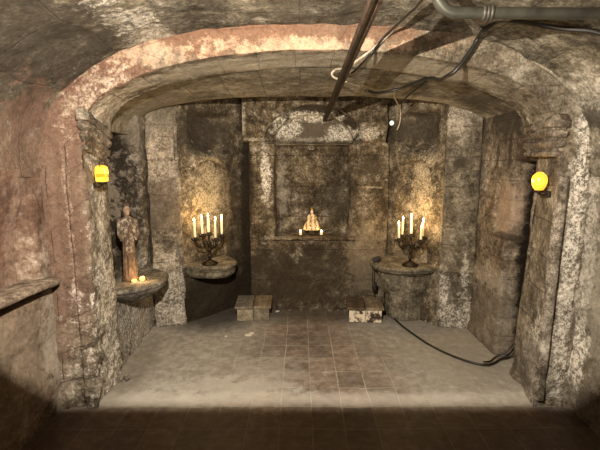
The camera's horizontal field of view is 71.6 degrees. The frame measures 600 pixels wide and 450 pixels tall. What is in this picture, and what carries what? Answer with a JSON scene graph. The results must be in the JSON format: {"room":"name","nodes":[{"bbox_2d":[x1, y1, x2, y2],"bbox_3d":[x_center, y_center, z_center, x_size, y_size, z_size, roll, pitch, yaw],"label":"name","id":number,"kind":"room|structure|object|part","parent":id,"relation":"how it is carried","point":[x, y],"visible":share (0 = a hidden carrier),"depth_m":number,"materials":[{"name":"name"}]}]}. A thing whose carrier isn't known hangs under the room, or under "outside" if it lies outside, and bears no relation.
{"room":"underground chapel crypt","nodes":[
{"label":"underground chapel crypt","id":0,"kind":"room"},
{"bbox_2d":[0,168,60,449],"bbox_3d":[-1.651,0.728,0.848,0.150,1.600,3.851,0,9,0],"label":"wall","id":1,"kind":"structure","parent":0,"point":[30,390],"depth_m":2.46,"materials":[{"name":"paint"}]},
{"bbox_2d":[0,277,60,309],"bbox_3d":[-1.585,0.450,1.669,0.200,0.147,1.962,0,9,0],"label":"wall shelf","id":2,"kind":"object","parent":1,"relation":"attached to","point":[10,295],"depth_m":2.35,"materials":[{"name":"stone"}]},
{"bbox_2d":[107,115,155,366],"bbox_3d":[-1.640,-0.074,3.549,0.441,2.350,1.025,0,9,0],"label":"wall","id":3,"kind":"structure","parent":0,"point":[127,167],"depth_m":3.83,"materials":[{"name":"stone"}]},
{"bbox_2d":[76,106,112,163],"bbox_3d":[-1.348,-0.583,2.757,0.079,0.362,0.526,-2,9,-10],"label":"trim","id":4,"kind":"structure","parent":3,"relation":"attached to","point":[82,115],"depth_m":2.64,"materials":[{"name":"stone"}]},
{"bbox_2d":[116,268,168,302],"bbox_3d":[-1.333,0.548,3.604,0.359,0.186,0.733,0,9,0],"label":"wall shelf","id":5,"kind":"object","parent":3,"relation":"attached to","point":[155,279],"visible":0.8,"depth_m":3.41,"materials":[{"name":"grey stone"}]},
{"bbox_2d":[117,202,139,281],"bbox_3d":[-1.449,0.137,3.507,0.147,0.665,0.153,2,9,14],"label":"saint statue","id":6,"kind":"object","parent":5,"relation":"on","point":[127,226],"visible":1,"depth_m":3.48,"materials":[{"name":"brown stone"}]},
{"bbox_2d":[144,105,186,326],"bbox_3d":[-1.381,-0.179,4.155,0.476,2.430,0.384,0,9,0],"label":"wall","id":7,"kind":"structure","parent":0,"point":[164,180],"depth_m":4.02,"materials":[{"name":"stone"}]},
{"bbox_2d":[176,98,251,322],"bbox_3d":[-0.918,-0.230,4.454,0.165,2.420,0.929,8,12,41],"label":"wall","id":8,"kind":"structure","parent":0,"point":[213,164],"depth_m":4.43,"materials":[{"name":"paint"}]},
{"bbox_2d":[185,255,236,278],"bbox_3d":[-0.857,0.467,4.270,0.424,0.180,0.526,8,12,41],"label":"wall shelf","id":9,"kind":"object","parent":8,"relation":"attached to","point":[225,267],"visible":0.88,"depth_m":4.13,"materials":[{"name":"stone"}]},
{"bbox_2d":[191,232,225,265],"bbox_3d":[-0.906,0.230,4.155,0.289,0.326,0.280,1,9,7],"label":"candelabrum","id":10,"kind":"object","parent":9,"relation":"on","point":[209,262],"visible":1,"depth_m":4.13,"materials":[{"name":"metal"}]},
{"bbox_2d":[193,219,195,236],"bbox_3d":[-1.022,0.031,4.034,0.027,0.203,0.023,0,9,0],"label":"taper candle","id":11,"kind":"object","parent":10,"relation":"on","point":[194,226],"visible":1,"depth_m":4.03,"materials":[{"name":"wax"}]},
{"bbox_3d":[-0.964,0.195,4.104,0.155,0.080,0.013,-7,11,-37],"label":"arm","id":12,"kind":"part","parent":10,"relation":"part of","materials":[{"name":"metal"}]},
{"bbox_2d":[200,215,203,233],"bbox_3d":[-0.998,-0.005,4.234,0.028,0.213,0.023,0,9,0],"label":"taper candle","id":13,"kind":"object","parent":10,"relation":"on","point":[201,220],"visible":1,"depth_m":4.23,"materials":[{"name":"wax"}]},
{"bbox_2d":[207,214,209,231],"bbox_3d":[-0.907,-0.017,4.116,0.024,0.203,0.023,-1,9,0],"label":"taper candle","id":14,"kind":"object","parent":10,"relation":"on","point":[208,224],"visible":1,"depth_m":4.11,"materials":[{"name":"wax"}]},
{"bbox_3d":[-0.906,0.233,4.156,0.052,0.231,0.051,1,9,7],"label":"stem","id":15,"kind":"part","parent":10,"relation":"part of","materials":[{"name":"metal"}]},
{"bbox_2d":[214,217,216,237],"bbox_3d":[-0.817,0.025,4.010,0.024,0.223,0.023,0,7,0],"label":"taper candle","id":16,"kind":"object","parent":10,"relation":"on","point":[215,229],"visible":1,"depth_m":4.00,"materials":[{"name":"wax"}]},
{"bbox_2d":[221,215,222,233],"bbox_3d":[-0.792,-0.002,4.212,0.024,0.213,0.023,0,8,0],"label":"taper candle","id":17,"kind":"object","parent":10,"relation":"on","point":[221,215],"visible":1,"depth_m":4.21,"materials":[{"name":"wax"}]},
{"bbox_2d":[0,0,599,177],"bbox_3d":[0.103,-0.460,0.647,3.436,0.910,3.820,0,9,0],"label":"ceiling","id":18,"kind":"structure","parent":0,"point":[46,45],"depth_m":2.21,"materials":[{"name":"plaster"},{"name":"stone"}]},
{"bbox_2d":[331,0,425,87],"bbox_3d":[0.418,-1.007,2.321,0.263,0.242,1.332,-1,9,-9],"label":"cable","id":19,"kind":"object","parent":18,"relation":"hanging from","point":[423,1],"visible":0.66,"depth_m":2.48,"materials":[{"name":"white plastic"}]},
{"bbox_2d":[351,0,422,73],"bbox_3d":[0.497,-0.986,2.163,0.140,0.213,0.939,-2,9,-13],"label":"cable","id":20,"kind":"object","parent":18,"relation":"hanging from","point":[420,1],"visible":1,"depth_m":2.37,"materials":[{"name":"black rubber"}]},
{"bbox_2d":[365,20,599,94],"bbox_3d":[1.065,-0.879,2.493,0.452,0.486,1.858,-6,11,-33],"label":"power cable","id":21,"kind":"object","parent":18,"relation":"hanging from","point":[593,31],"visible":0.98,"depth_m":2.22,"materials":[{"name":"black rubber"}]},
{"bbox_2d":[432,0,599,20],"bbox_3d":[0.923,-0.955,1.671,0.834,0.252,0.074,0,9,-2],"label":"ceiling pipe","id":22,"kind":"object","parent":18,"relation":"attached to","point":[486,12],"visible":1,"depth_m":1.67,"materials":[{"name":"grey metal"}]},
{"bbox_2d":[21,307,599,449],"bbox_3d":[0.100,1.364,1.984,4.400,0.016,6.500,0,9,0],"label":"floor","id":23,"kind":"structure","parent":0,"point":[318,379],"depth_m":2.96,"materials":[{"name":"tile"}]},
{"bbox_2d":[115,376,123,382],"bbox_3d":[-1.373,1.168,3.150,0.051,0.045,0.076,6,11,32],"label":"chip","id":24,"kind":"object","parent":23,"relation":"on","point":[118,379],"visible":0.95,"depth_m":3.14,"materials":[{"name":"beige stone"}]},
{"bbox_2d":[123,374,130,380],"bbox_3d":[-1.319,1.160,3.169,0.052,0.042,0.069,-4,10,-24],"label":"chip","id":25,"kind":"object","parent":23,"relation":"on","point":[126,376],"visible":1,"depth_m":3.16,"materials":[{"name":"beige stone"}]},
{"bbox_2d":[235,295,271,320],"bbox_3d":[-0.490,0.888,4.454,0.378,0.161,0.366,0,9,-2],"label":"stone block","id":26,"kind":"object","parent":23,"relation":"on","point":[249,308],"visible":1,"depth_m":4.31,"materials":[{"name":"beige stone"}]},
{"bbox_2d":[346,296,383,322],"bbox_3d":[0.679,0.895,4.410,0.378,0.161,0.366,1,9,4],"label":"stone block","id":27,"kind":"object","parent":23,"relation":"on","point":[368,309],"visible":1,"depth_m":4.26,"materials":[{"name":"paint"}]},
{"bbox_2d":[369,254,436,320],"bbox_3d":[0.987,0.683,4.344,0.510,0.611,0.732,-6,11,-35],"label":"wall shelf","id":28,"kind":"object","parent":23,"relation":"on","point":[404,288],"visible":0.91,"depth_m":4.22,"materials":[{"name":"stone"}]},
{"bbox_2d":[372,256,380,296],"bbox_3d":[0.795,0.545,4.358,0.094,0.463,0.087,0,9,0],"label":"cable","id":29,"kind":"object","parent":28,"relation":"attached to","point":[377,259],"visible":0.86,"depth_m":4.36,"materials":[{"name":"rubber"}]},
{"bbox_3d":[0.988,0.415,4.302,0.508,0.069,0.730,-6,11,-35],"label":"shelf","id":30,"kind":"part","parent":28,"relation":"part of","materials":[{"name":"stone"}]},
{"bbox_2d":[395,233,426,266],"bbox_3d":[1.100,0.243,4.139,0.289,0.326,0.280,4,10,22],"label":"candelabrum","id":31,"kind":"object","parent":28,"relation":"on","point":[409,263],"visible":0.95,"depth_m":4.12,"materials":[{"name":"metal"}]},
{"bbox_2d":[398,221,399,237],"bbox_3d":[0.964,0.049,4.053,0.028,0.183,0.023,4,10,25],"label":"taper candle","id":32,"kind":"object","parent":31,"relation":"on","point":[398,221],"visible":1,"depth_m":4.04,"materials":[{"name":"wax"}]},
{"bbox_2d":[401,216,403,234],"bbox_3d":[1.046,0.009,4.238,0.024,0.203,0.023,2,9,0],"label":"taper candle","id":33,"kind":"object","parent":31,"relation":"on","point":[402,227],"visible":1,"depth_m":4.23,"materials":[{"name":"wax"}]},
{"bbox_3d":[1.032,0.205,4.104,0.155,0.080,0.013,-4,10,-23],"label":"arm","id":34,"kind":"part","parent":31,"relation":"part of","materials":[{"name":"metal"}]},
{"bbox_3d":[1.100,0.245,4.139,0.052,0.231,0.051,4,10,22],"label":"stem","id":35,"kind":"part","parent":31,"relation":"part of","materials":[{"name":"metal"}]},
{"bbox_2d":[410,213,411,233],"bbox_3d":[1.097,-0.010,4.102,0.024,0.213,0.023,-1,8,0],"label":"taper candle","id":36,"kind":"object","parent":31,"relation":"on","point":[411,213],"visible":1,"depth_m":4.09,"materials":[{"name":"wax"}]},
{"bbox_2d":[420,224,422,239],"bbox_3d":[1.159,0.066,3.976,0.027,0.173,0.023,4,10,25],"label":"taper candle","id":37,"kind":"object","parent":31,"relation":"on","point":[421,229],"visible":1,"depth_m":3.97,"materials":[{"name":"wax"}]},
{"bbox_2d":[393,318,513,365],"bbox_3d":[1.257,1.004,3.919,0.416,0.106,1.378,-6,11,-33],"label":"cable","id":38,"kind":"object","parent":23,"relation":"on","point":[397,321],"visible":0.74,"depth_m":3.49,"materials":[{"name":"black rubber"}]},
{"bbox_2d":[483,343,513,362],"bbox_3d":[1.628,1.050,3.446,0.310,0.146,0.068,-3,9,-17],"label":"cable","id":39,"kind":"object","parent":23,"relation":"on","point":[511,346],"visible":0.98,"depth_m":3.46,"materials":[{"name":"black rubber"}]},
{"bbox_2d":[111,67,514,133],"bbox_3d":[0.110,-1.054,3.374,3.801,0.580,0.959,0,9,0],"label":"ceiling","id":40,"kind":"structure","parent":0,"point":[318,81],"depth_m":3.38,"materials":[{"name":"stone"}]},
{"bbox_2d":[393,92,400,129],"bbox_3d":[0.894,-1.044,3.841,0.045,0.261,1.010,2,9,15],"label":"lead","id":41,"kind":"object","parent":40,"relation":"hanging from","point":[393,92],"visible":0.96,"depth_m":4.17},
{"bbox_2d":[402,82,426,101],"bbox_3d":[0.923,-1.079,3.405,0.025,0.066,0.622,0,9,-1],"label":"lead","id":42,"kind":"object","parent":40,"relation":"attached to","point":[425,83],"visible":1,"depth_m":3.35,"materials":[{"name":"rubber"}]},
{"bbox_2d":[38,23,591,409],"bbox_3d":[0.157,-0.149,2.814,4.026,2.754,0.534,0,9,0],"label":"archway","id":43,"kind":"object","parent":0,"point":[77,214],"depth_m":2.63,"materials":[{"name":"stone"}]},
{"bbox_2d":[93,161,108,188],"bbox_3d":[-1.305,-0.327,2.699,0.105,0.182,0.070,-2,9,-10],"label":"wall lantern","id":44,"kind":"object","parent":43,"relation":"attached to","point":[101,172],"visible":0.94,"depth_m":2.67,"materials":[{"name":"glass"}]},
{"bbox_3d":[-1.288,-0.334,2.701,0.070,0.109,0.070,-2,9,-10],"label":"lamp shade","id":45,"kind":"part","parent":44,"relation":"part of","materials":[{"name":"yellow glass"}]},
{"bbox_2d":[531,172,550,196],"bbox_3d":[1.577,-0.265,2.720,0.114,0.164,0.093,2,9,10],"label":"wall lantern","id":46,"kind":"object","parent":43,"relation":"attached to","point":[539,181],"visible":1,"depth_m":2.69,"materials":[{"name":"glass"}]},
{"bbox_3d":[1.565,-0.287,2.719,0.089,0.121,0.090,2,9,10],"label":"lamp shade","id":47,"kind":"part","parent":46,"relation":"part of","materials":[{"name":"yellow glass"}]},
{"bbox_3d":[1.622,-0.203,2.721,0.024,0.040,0.060,2,9,10],"label":"wall plate","id":48,"kind":"part","parent":46,"relation":"part of","materials":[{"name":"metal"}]},
{"bbox_2d":[533,174,568,400],"bbox_3d":[1.619,0.429,2.682,0.086,1.505,0.054,0,9,0],"label":"trim","id":49,"kind":"structure","parent":43,"relation":"attached to","point":[562,183],"depth_m":2.66,"materials":[{"name":"stone"}]},
{"bbox_2d":[242,96,388,309],"bbox_3d":[0.100,-0.297,4.622,2.200,2.500,0.464,0,9,0],"label":"wall","id":50,"kind":"structure","parent":0,"point":[338,167],"depth_m":4.54,"materials":[{"name":"stone"}]},
{"bbox_2d":[303,208,319,233],"bbox_3d":[0.130,-0.049,4.560,0.190,0.297,0.125,0,9,0],"label":"statue","id":51,"kind":"object","parent":50,"relation":"on","point":[311,224],"visible":1,"depth_m":4.53,"materials":[{"name":"beige stone"}]},
{"bbox_2d":[323,0,382,121],"bbox_3d":[0.260,-0.942,2.894,0.044,0.159,3.112,0,9,0],"label":"bar","id":52,"kind":"object","parent":50,"relation":"attached to","point":[372,7],"visible":1,"depth_m":1.89,"materials":[{"name":"brown metal"}]},
{"bbox_2d":[384,98,447,325],"bbox_3d":[1.167,-0.225,4.421,0.170,2.420,0.930,-6,11,-35],"label":"wall","id":53,"kind":"structure","parent":0,"point":[417,148],"depth_m":4.30,"materials":[{"name":"paint"}]},
{"bbox_2d":[436,105,483,328],"bbox_3d":[1.633,-0.174,4.125,0.549,2.430,0.418,0,9,0],"label":"wall","id":54,"kind":"structure","parent":0,"point":[463,148],"depth_m":3.96,"materials":[{"name":"stone"}]},
{"bbox_2d":[468,111,538,364],"bbox_3d":[1.838,-0.070,3.523,0.376,2.350,1.003,0,9,0],"label":"wall","id":55,"kind":"structure","parent":0,"point":[507,197],"depth_m":3.53,"materials":[{"name":"brown stone"}]},
{"bbox_2d":[521,114,569,156],"bbox_3d":[1.589,-0.588,2.757,0.107,0.274,0.524,1,9,6],"label":"trim","id":56,"kind":"structure","parent":55,"relation":"attached to","point":[547,143],"depth_m":2.59,"materials":[{"name":"stone"}]},
{"bbox_2d":[566,174,599,436],"bbox_3d":[1.848,0.728,0.848,0.146,1.600,3.850,0,9,0],"label":"wall","id":57,"kind":"structure","parent":0,"point":[583,379],"depth_m":2.60,"materials":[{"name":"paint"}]}
]}

